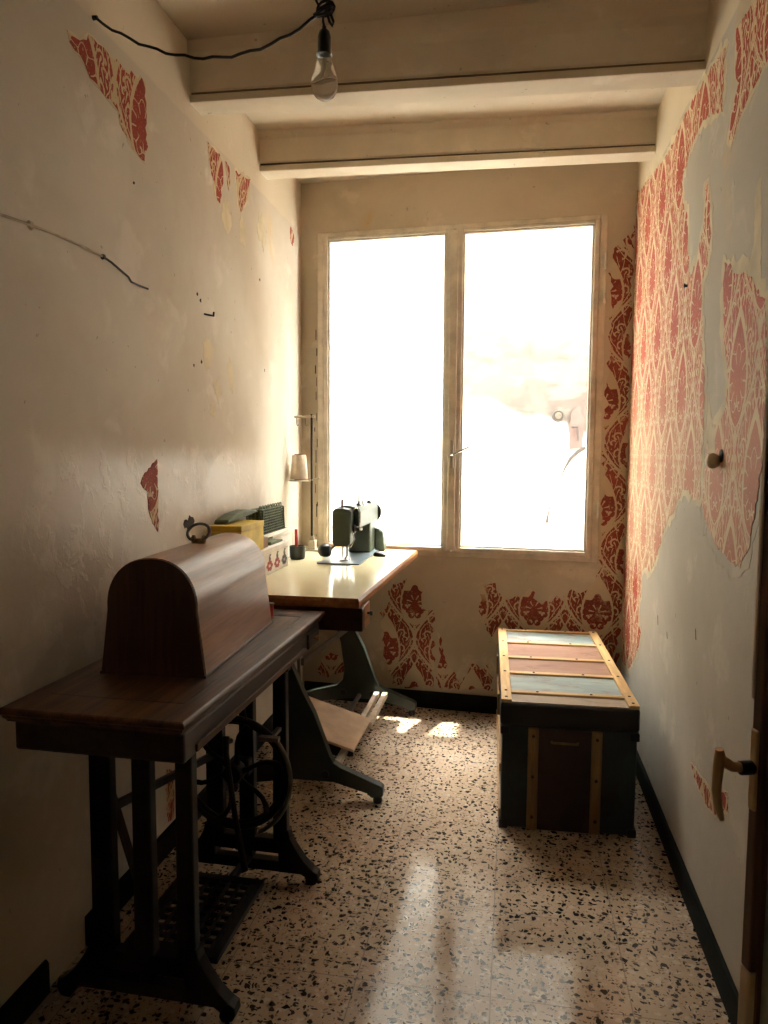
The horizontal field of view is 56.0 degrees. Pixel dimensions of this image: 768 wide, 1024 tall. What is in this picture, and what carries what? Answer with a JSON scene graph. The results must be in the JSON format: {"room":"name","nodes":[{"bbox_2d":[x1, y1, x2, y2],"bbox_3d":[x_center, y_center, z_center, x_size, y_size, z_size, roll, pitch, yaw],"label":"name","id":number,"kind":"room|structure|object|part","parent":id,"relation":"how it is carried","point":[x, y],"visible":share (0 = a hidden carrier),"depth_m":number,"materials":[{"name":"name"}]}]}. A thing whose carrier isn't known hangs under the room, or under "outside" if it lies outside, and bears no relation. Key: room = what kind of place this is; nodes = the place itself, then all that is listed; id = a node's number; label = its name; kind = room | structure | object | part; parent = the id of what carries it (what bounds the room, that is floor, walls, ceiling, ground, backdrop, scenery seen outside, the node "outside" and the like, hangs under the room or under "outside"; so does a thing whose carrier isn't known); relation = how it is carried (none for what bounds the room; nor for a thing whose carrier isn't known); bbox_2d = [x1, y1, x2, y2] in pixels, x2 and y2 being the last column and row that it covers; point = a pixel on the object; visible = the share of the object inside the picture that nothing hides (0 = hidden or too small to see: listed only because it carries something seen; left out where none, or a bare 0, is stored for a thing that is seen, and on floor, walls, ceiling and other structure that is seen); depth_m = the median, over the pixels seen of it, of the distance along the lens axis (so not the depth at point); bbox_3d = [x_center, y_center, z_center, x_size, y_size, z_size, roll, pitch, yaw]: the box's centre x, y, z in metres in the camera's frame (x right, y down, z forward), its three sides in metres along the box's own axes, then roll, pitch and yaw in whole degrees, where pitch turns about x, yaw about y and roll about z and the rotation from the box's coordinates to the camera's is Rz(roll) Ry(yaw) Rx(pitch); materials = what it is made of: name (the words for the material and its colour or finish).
{"room":"sewing room","nodes":[
{"label":"sewing room","id":0,"kind":"room"},
{"bbox_2d":[0,0,301,1007],"bbox_3d":[-0.906,-0.152,1.511,0.201,2.590,4.570,1,5,10],"label":"wall","id":1,"kind":"structure","parent":0,"point":[132,417],"depth_m":1.88,"materials":[{"name":"paint"}]},
{"bbox_2d":[0,959,49,1023],"bbox_3d":[-1.002,1.188,0.526,0.012,0.082,2.390,1,5,10],"label":"baseboard","id":2,"kind":"structure","parent":1,"relation":"attached to","point":[25,1000],"depth_m":1.62,"materials":[{"name":"paint"}]},
{"bbox_2d":[0,213,148,289],"bbox_3d":[-0.780,-0.600,1.562,0.013,0.084,1.087,1,5,10],"label":"wire","id":3,"kind":"object","parent":1,"relation":"attached to","point":[30,224],"visible":1,"depth_m":1.72,"materials":[{"name":"metal"}]},
{"bbox_2d":[85,714,272,945],"bbox_3d":[-0.593,1.002,2.803,0.012,0.082,1.930,1,5,10],"label":"baseboard","id":4,"kind":"structure","parent":1,"relation":"attached to","point":[166,842],"depth_m":2.23,"materials":[{"name":"paint"}]},
{"bbox_2d":[318,544,331,556],"bbox_3d":[-0.258,0.167,3.148,0.058,0.060,0.060,1,5,10],"label":"work lamp","id":5,"kind":"object","parent":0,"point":[324,550],"depth_m":3.13,"materials":[{"name":"black plastic"}]},
{"bbox_2d":[24,700,729,1023],"bbox_3d":[0.429,1.238,1.252,2.977,0.120,4.710,1,5,10],"label":"floor","id":6,"kind":"structure","parent":0,"point":[420,909],"depth_m":1.99,"materials":[{"name":"stone"}]},
{"bbox_2d":[0,609,324,1022],"bbox_3d":[-0.470,0.735,1.921,0.482,0.761,1.000,1,5,11],"label":"table","id":7,"kind":"object","parent":6,"relation":"on","point":[144,720],"visible":0.98,"depth_m":1.64,"materials":[{"name":"brown wood"}]},
{"bbox_3d":[-0.627,0.798,1.753,0.012,0.465,0.171,2,5,18],"label":"brace rod","id":8,"kind":"part","parent":7,"relation":"part of","materials":[{"name":"metal"}]},
{"bbox_3d":[-0.544,0.789,1.640,0.265,0.638,0.030,1,5,11],"label":"frame","id":9,"kind":"part","parent":7,"relation":"part of","materials":[{"name":"metal"}]},
{"bbox_2d":[100,522,272,678],"bbox_3d":[-0.494,0.192,1.904,0.256,0.324,0.540,1,5,7],"label":"case","id":10,"kind":"object","parent":7,"relation":"on","point":[184,611],"visible":1,"depth_m":1.66,"materials":[{"name":"brown wood"}]},
{"bbox_3d":[-0.528,0.240,1.644,0.249,0.268,0.006,1,5,7],"label":"panel","id":11,"kind":"part","parent":10,"relation":"part of","materials":[{"name":"brown wood"}]},
{"bbox_3d":[-0.495,0.350,1.917,0.255,0.006,0.540,1,5,7],"label":"moulding","id":12,"kind":"part","parent":10,"relation":"part of","materials":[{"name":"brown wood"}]},
{"bbox_3d":[-0.490,0.052,1.913,0.068,0.047,0.038,1,5,7],"label":"ring handle","id":13,"kind":"part","parent":10,"relation":"part of","materials":[{"name":"metal"}]},
{"bbox_3d":[-0.491,0.077,1.914,0.040,0.017,0.040,1,5,7],"label":"handle plate","id":14,"kind":"part","parent":10,"relation":"part of","materials":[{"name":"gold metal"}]},
{"bbox_3d":[-0.421,0.817,2.023,0.100,0.369,0.031,5,6,41],"label":"pitman rod","id":15,"kind":"part","parent":7,"relation":"part of","materials":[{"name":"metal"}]},
{"bbox_3d":[-0.407,0.748,2.152,0.265,0.638,0.030,1,5,11],"label":"frame","id":16,"kind":"part","parent":7,"relation":"part of","materials":[{"name":"metal"}]},
{"bbox_3d":[-0.306,0.443,1.799,0.006,0.015,0.730,1,5,11],"label":"apron moulding","id":17,"kind":"part","parent":7,"relation":"part of","materials":[{"name":"brown wood"}]},
{"bbox_2d":[269,602,273,618],"bbox_3d":[-0.356,0.305,2.239,0.032,0.046,0.032,1,5,10],"label":"thread spool","id":18,"kind":"object","parent":7,"relation":"on","point":[271,604],"visible":0.41,"depth_m":2.23},
{"bbox_3d":[-0.220,0.390,2.238,0.008,0.046,0.110,1,5,11],"label":"drawer","id":19,"kind":"part","parent":7,"relation":"part of","materials":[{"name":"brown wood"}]},
{"bbox_2d":[234,546,417,803],"bbox_3d":[-0.235,0.625,3.028,0.614,0.801,1.247,1,5,10],"label":"desk","id":20,"kind":"object","parent":6,"relation":"on","point":[319,730],"visible":0.78,"depth_m":2.69,"materials":[{"name":"beige laminate"}]},
{"bbox_2d":[261,540,287,575],"bbox_3d":[-0.496,0.184,2.842,0.131,0.104,0.376,1,5,10],"label":"box","id":21,"kind":"object","parent":20,"relation":"on","point":[275,556],"visible":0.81,"depth_m":2.86,"materials":[{"name":"white cardboard"}]},
{"bbox_2d":[207,520,263,549],"bbox_3d":[-0.536,0.093,2.632,0.127,0.109,0.234,1,5,10],"label":"box","id":22,"kind":"object","parent":21,"relation":"on","point":[252,529],"visible":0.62,"depth_m":2.59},
{"bbox_2d":[214,509,256,523],"bbox_3d":[-0.553,0.013,2.705,0.055,0.036,0.304,1,5,10],"label":"cloth bundle","id":23,"kind":"object","parent":22,"relation":"on","point":[229,517],"visible":1,"depth_m":2.64,"materials":[{"name":"green fabric"}]},
{"bbox_3d":[-0.536,0.050,2.628,0.127,0.022,0.234,1,5,10],"label":"box lid","id":24,"kind":"part","parent":22,"relation":"part of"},
{"bbox_2d":[264,537,267,547],"bbox_3d":[-0.489,0.117,2.779,0.070,0.039,0.057,1,5,10],"label":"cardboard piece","id":25,"kind":"object","parent":21,"relation":"on","point":[265,538],"visible":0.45,"depth_m":2.77,"materials":[{"name":"brown cardboard"}]},
{"bbox_2d":[266,561,272,570],"bbox_3d":[-0.441,0.208,2.787,0.001,0.036,0.076,1,5,10],"label":"flower","id":26,"kind":"object","parent":21,"relation":"on","point":[269,564],"depth_m":2.78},
{"bbox_3d":[-0.495,0.143,2.838,0.131,0.022,0.376,1,5,10],"label":"box lid","id":27,"kind":"part","parent":21,"relation":"part of","materials":[{"name":"white cardboard"}]},
{"bbox_2d":[268,539,282,545],"bbox_3d":[-0.457,0.117,2.912,0.055,0.016,0.152,1,5,10],"label":"pouch","id":28,"kind":"object","parent":21,"relation":"on","point":[270,541],"visible":0.7,"depth_m":2.88,"materials":[{"name":"green fabric"}]},
{"bbox_2d":[264,527,288,537],"bbox_3d":[-0.490,0.087,3.010,0.090,0.016,0.320,1,5,10],"label":"tray","id":29,"kind":"object","parent":21,"relation":"on","point":[285,529],"visible":0.25,"depth_m":3.01,"materials":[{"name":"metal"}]},
{"bbox_2d":[246,502,284,534],"bbox_3d":[-0.492,0.024,3.008,0.073,0.118,0.289,1,5,10],"label":"wicker basket","id":30,"kind":"object","parent":29,"relation":"on","point":[273,517],"visible":0.69,"depth_m":2.99,"materials":[{"name":"green wicker"}]},
{"bbox_2d":[274,557,279,566],"bbox_3d":[-0.425,0.201,2.875,0.001,0.036,0.076,1,5,10],"label":"flower","id":31,"kind":"object","parent":21,"relation":"on","point":[276,559],"depth_m":2.87,"materials":[{"name":"red paint"}]},
{"bbox_2d":[281,554,286,563],"bbox_3d":[-0.409,0.194,2.963,0.001,0.036,0.076,1,5,10],"label":"flower","id":32,"kind":"object","parent":21,"relation":"on","point":[283,556],"depth_m":2.96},
{"bbox_2d":[268,528,292,556],"bbox_3d":[-0.474,0.145,3.178,0.064,0.127,0.279,1,5,10],"label":"box","id":33,"kind":"object","parent":20,"relation":"on","point":[287,535],"visible":0.16,"depth_m":3.23,"materials":[{"name":"white cardboard"}]},
{"bbox_3d":[-0.474,0.092,3.173,0.064,0.022,0.279,1,5,10],"label":"box lid","id":34,"kind":"part","parent":33,"relation":"part of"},
{"bbox_2d":[289,529,305,559],"bbox_3d":[-0.384,0.142,3.199,0.072,0.131,0.072,1,5,10],"label":"pot","id":35,"kind":"object","parent":20,"relation":"on","point":[296,552],"visible":1,"depth_m":3.18,"materials":[{"name":"ceramic"}]},
{"bbox_3d":[-0.384,0.178,3.203,0.072,0.058,0.072,1,5,10],"label":"pot","id":36,"kind":"part","parent":35,"relation":"part of","materials":[{"name":"ceramic"}]},
{"bbox_3d":[-0.355,0.538,2.971,0.015,0.561,0.046,-4,6,-41],"label":"pedal rod","id":37,"kind":"part","parent":20,"relation":"part of","materials":[{"name":"metal"}]},
{"bbox_2d":[289,414,319,551],"bbox_3d":[-0.380,-0.140,3.451,0.152,0.651,0.102,1,5,10],"label":"stand","id":38,"kind":"object","parent":20,"relation":"on","point":[312,543],"visible":0.9,"depth_m":3.44,"materials":[{"name":"metal"}]},
{"bbox_2d":[290,454,307,479],"bbox_3d":[-0.406,-0.215,3.450,0.085,0.124,0.085,1,5,10],"label":"thread cone","id":39,"kind":"object","parent":38,"relation":"on","point":[298,462],"visible":0.96,"depth_m":3.42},
{"bbox_3d":[-0.376,-0.451,3.425,0.102,0.014,0.010,1,5,10],"label":"arm","id":40,"kind":"part","parent":38,"relation":"part of","materials":[{"name":"metal"}]},
{"bbox_3d":[-0.345,-0.144,3.444,0.010,0.642,0.011,1,5,10],"label":"rod","id":41,"kind":"part","parent":38,"relation":"part of","materials":[{"name":"metal"}]},
{"bbox_3d":[-0.292,0.661,2.655,0.594,0.744,0.035,1,5,10],"label":"leg","id":42,"kind":"part","parent":20,"relation":"part of","materials":[{"name":"grey metal"}]},
{"bbox_2d":[317,489,385,564],"bbox_3d":[-0.144,0.049,3.280,0.230,0.305,0.507,1,5,10],"label":"sewing machine","id":43,"kind":"object","parent":20,"relation":"on","point":[353,524],"visible":1,"depth_m":3.17,"materials":[{"name":"green metal"}]},
{"bbox_3d":[-0.181,0.062,3.079,0.072,0.115,0.004,1,5,10],"label":"plate","id":44,"kind":"part","parent":43,"relation":"part of","materials":[{"name":"metal"}]},
{"bbox_3d":[-0.150,0.199,3.292,0.184,0.006,0.505,1,5,10],"label":"bed plate","id":45,"kind":"part","parent":43,"relation":"part of","materials":[{"name":"silver metal"}]},
{"bbox_3d":[-0.118,0.026,3.109,0.038,0.092,0.010,1,5,10],"label":"take lever","id":46,"kind":"part","parent":43,"relation":"part of","materials":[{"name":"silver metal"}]},
{"bbox_3d":[-0.122,0.007,3.307,0.110,0.098,0.379,1,5,12],"label":"arm","id":47,"kind":"part","parent":43,"relation":"part of","materials":[{"name":"metal"}]},
{"bbox_3d":[-0.110,0.923,3.102,0.025,0.025,0.870,1,5,10],"label":"foot rail","id":48,"kind":"part","parent":20,"relation":"part of","materials":[{"name":"paint"}]},
{"bbox_3d":[-0.133,0.589,3.538,0.594,0.744,0.035,1,5,10],"label":"leg","id":49,"kind":"part","parent":20,"relation":"part of","materials":[{"name":"grey metal"}]},
{"bbox_3d":[-0.118,0.344,2.443,0.126,0.078,0.093,1,5,10],"label":"drawer","id":50,"kind":"part","parent":20,"relation":"part of","materials":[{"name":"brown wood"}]},
{"bbox_3d":[-0.030,0.905,3.323,0.025,0.025,0.405,1,5,10],"label":"foot rail","id":51,"kind":"part","parent":20,"relation":"part of","materials":[{"name":"paint"}]},
{"bbox_2d":[373,552,385,556],"bbox_3d":[-0.019,0.192,3.296,0.056,0.020,0.030,1,5,10],"label":"clamp","id":52,"kind":"object","parent":20,"relation":"on","point":[377,554],"visible":1,"depth_m":3.28,"materials":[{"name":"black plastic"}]},
{"bbox_2d":[496,628,639,837],"bbox_3d":[0.684,0.814,2.903,0.460,0.452,1.024,1,5,8],"label":"trunk","id":53,"kind":"object","parent":6,"relation":"on","point":[568,719],"visible":1,"depth_m":2.43,"materials":[{"name":"wood"}]},
{"bbox_3d":[0.746,0.572,3.266,0.392,0.005,0.227,1,5,8],"label":"lid panel","id":54,"kind":"part","parent":53,"relation":"part of","materials":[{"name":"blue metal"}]},
{"bbox_3d":[0.711,0.591,3.032,0.392,0.005,0.223,1,5,8],"label":"lid panel","id":55,"kind":"part","parent":53,"relation":"part of","materials":[{"name":"red metal"}]},
{"bbox_3d":[0.679,0.609,2.814,0.392,0.005,0.196,1,5,8],"label":"lid panel","id":56,"kind":"part","parent":53,"relation":"part of","materials":[{"name":"red metal"}]},
{"bbox_3d":[0.603,0.901,2.419,0.171,0.348,0.008,1,5,8],"label":"panel","id":57,"kind":"part","parent":53,"relation":"part of","materials":[{"name":"brown wood"}]},
{"bbox_3d":[0.601,0.768,2.399,0.093,0.010,0.013,1,5,8],"label":"handle","id":58,"kind":"part","parent":53,"relation":"part of","materials":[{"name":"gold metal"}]},
{"bbox_3d":[0.647,0.626,2.601,0.392,0.005,0.212,1,5,8],"label":"lid panel","id":59,"kind":"part","parent":53,"relation":"part of","materials":[{"name":"wood"}]},
{"bbox_3d":[0.690,0.642,2.894,0.452,0.075,1.012,1,5,8],"label":"lid","id":60,"kind":"part","parent":53,"relation":"part of","materials":[{"name":"wood"}]},
{"bbox_3d":[0.623,0.639,2.442,0.392,0.005,0.086,1,5,8],"label":"lid panel","id":61,"kind":"part","parent":53,"relation":"part of","materials":[{"name":"wood"}]},
{"bbox_2d":[156,0,666,183],"bbox_3d":[0.451,-1.480,1.057,2.977,0.150,4.770,1,5,10],"label":"ceiling","id":62,"kind":"structure","parent":0,"point":[195,19],"depth_m":2.65,"materials":[{"name":"paint"}]},
{"bbox_2d":[187,0,709,114],"bbox_3d":[0.152,-1.430,2.239,1.678,0.299,0.119,1,5,11],"label":"ceiling beam","id":63,"kind":"structure","parent":62,"relation":"attached to","point":[560,46],"depth_m":2.18,"materials":[{"name":"paint"}]},
{"bbox_2d":[258,109,657,179],"bbox_3d":[0.276,-1.535,2.926,1.684,0.268,0.119,1,5,7],"label":"ceiling beam","id":64,"kind":"structure","parent":62,"relation":"attached to","point":[613,136],"depth_m":2.89,"materials":[{"name":"paint"}]},
{"bbox_3d":[0.039,-1.391,1.610,1.677,0.275,0.139,1,5,10],"label":"ceiling beam","id":65,"kind":"structure","parent":62,"relation":"attached to","visible":0},
{"bbox_2d":[92,0,337,101],"bbox_3d":[-0.421,-1.123,1.727,0.643,0.316,0.063,1,5,12],"label":"hanging bulb","id":66,"kind":"object","parent":65,"relation":"hanging from","point":[324,83],"visible":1,"depth_m":1.66,"materials":[{"name":"clear glass"}]},
{"bbox_3d":[-0.143,-1.196,1.661,0.046,0.157,0.006,1,5,10],"label":"cord","id":67,"kind":"part","parent":66,"relation":"part of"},
{"bbox_2d":[316,25,331,56],"bbox_3d":[-0.138,-1.089,1.669,0.037,0.063,0.037,1,5,10],"label":"socket","id":68,"kind":"object","parent":66,"relation":"attached to","point":[324,37],"depth_m":1.66,"materials":[{"name":"black plastic"}]},
{"bbox_3d":[-0.138,-1.008,1.675,0.063,0.098,0.063,1,5,10],"label":"bulb","id":69,"kind":"part","parent":66,"relation":"part of","materials":[{"name":"clear glass"}]},
{"bbox_2d":[301,162,637,696],"bbox_3d":[0.359,-0.312,3.537,1.987,2.590,0.111,1,5,13],"label":"wall","id":70,"kind":"structure","parent":0,"point":[434,625],"depth_m":3.46,"materials":[{"name":"paint"}]},
{"bbox_2d":[304,681,496,713],"bbox_3d":[0.341,0.941,3.581,1.554,0.085,0.012,1,5,13],"label":"baseboard","id":71,"kind":"structure","parent":70,"relation":"attached to","point":[424,699],"depth_m":3.58,"materials":[{"name":"paint"}]},
{"bbox_2d":[318,214,607,561],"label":"window","id":72,"kind":"structure","parent":70,"relation":"in","point":[455,234],"depth_m":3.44,"materials":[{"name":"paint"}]},
{"bbox_3d":[0.015,-0.577,3.545,0.651,1.533,0.032,1,5,13],"label":"sash","id":73,"kind":"part","parent":72,"relation":"part of","materials":[{"name":"paint"}]},
{"bbox_3d":[0.324,-0.278,3.463,0.019,0.135,0.008,1,5,13],"label":"handle plate","id":74,"kind":"part","parent":72,"relation":"part of","materials":[{"name":"metal"}]},
{"bbox_3d":[0.360,-0.288,3.427,0.096,0.051,0.049,1,5,10],"label":"handle","id":75,"kind":"part","parent":72,"relation":"part of","materials":[{"name":"silver metal"}]},
{"bbox_3d":[0.652,-0.560,3.392,0.658,1.533,0.032,1,5,13],"label":"sash","id":76,"kind":"part","parent":72,"relation":"part of","materials":[{"name":"paint"}]},
{"bbox_2d":[552,410,563,421],"bbox_3d":[1.230,-0.679,5.096,0.084,0.084,0.056,1,5,10],"label":"meter","id":77,"kind":"object","parent":72,"relation":"attached to","point":[558,415],"visible":1,"depth_m":5.07,"materials":[{"name":"metal"}]},
{"bbox_2d":[545,446,585,522],"bbox_3d":[1.294,-0.192,5.142,0.270,0.551,0.024,1,5,10],"label":"hose","id":78,"kind":"object","parent":72,"relation":"attached to","point":[584,447],"visible":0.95,"depth_m":5.13,"materials":[{"name":"white plastic"}]},
{"bbox_2d":[569,407,583,449],"bbox_3d":[1.357,-0.590,5.085,0.103,0.301,0.049,1,5,10],"label":"box","id":79,"kind":"object","parent":72,"relation":"attached to","point":[576,427],"visible":1,"depth_m":5.10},
{"bbox_2d":[621,0,767,992],"bbox_3d":[0.837,-0.113,1.171,0.201,2.590,4.510,1,5,10],"label":"wall","id":80,"kind":"structure","parent":0,"point":[699,361],"depth_m":1.99,"materials":[{"name":"paint"}]},
{"bbox_2d":[636,751,738,1023],"bbox_3d":[0.886,1.061,2.190,0.012,0.082,2.440,1,5,10],"label":"baseboard","id":81,"kind":"structure","parent":80,"relation":"attached to","point":[726,987],"depth_m":1.96,"materials":[{"name":"paint"}]},
{"bbox_2d":[705,449,722,468],"bbox_3d":[0.836,-0.134,1.832,0.034,0.050,0.054,1,5,10],"label":"peg","id":82,"kind":"object","parent":80,"relation":"attached to","point":[713,460],"visible":1,"depth_m":1.82,"materials":[{"name":"brown wood"}]},
{"bbox_3d":[0.838,-0.130,1.839,0.034,0.041,0.041,1,5,10],"label":"peg knob","id":83,"kind":"part","parent":82,"relation":"part of","materials":[{"name":"brown wood"}]},
{"bbox_2d":[711,362,767,1023],"bbox_3d":[0.474,0.202,0.490,0.090,2.050,0.769,0,5,-5],"label":"door","id":84,"kind":"structure","parent":80,"relation":"in","point":[753,980],"depth_m":0.87,"materials":[{"name":"paint"}]},
{"bbox_3d":[0.402,0.328,0.868,0.016,0.089,0.014,3,5,25],"label":"handle lever","id":85,"kind":"part","parent":84,"relation":"part of","materials":[{"name":"brown metal"}]},
{"bbox_3d":[0.446,0.311,0.871,0.005,0.100,0.014,0,5,-5],"label":"handle plate","id":86,"kind":"part","parent":84,"relation":"part of","materials":[{"name":"brown metal"}]},
{"bbox_3d":[0.502,0.187,0.491,0.008,1.820,0.728,0,5,-5],"label":"pane","id":87,"kind":"part","parent":84,"relation":"part of","materials":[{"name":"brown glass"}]}
]}

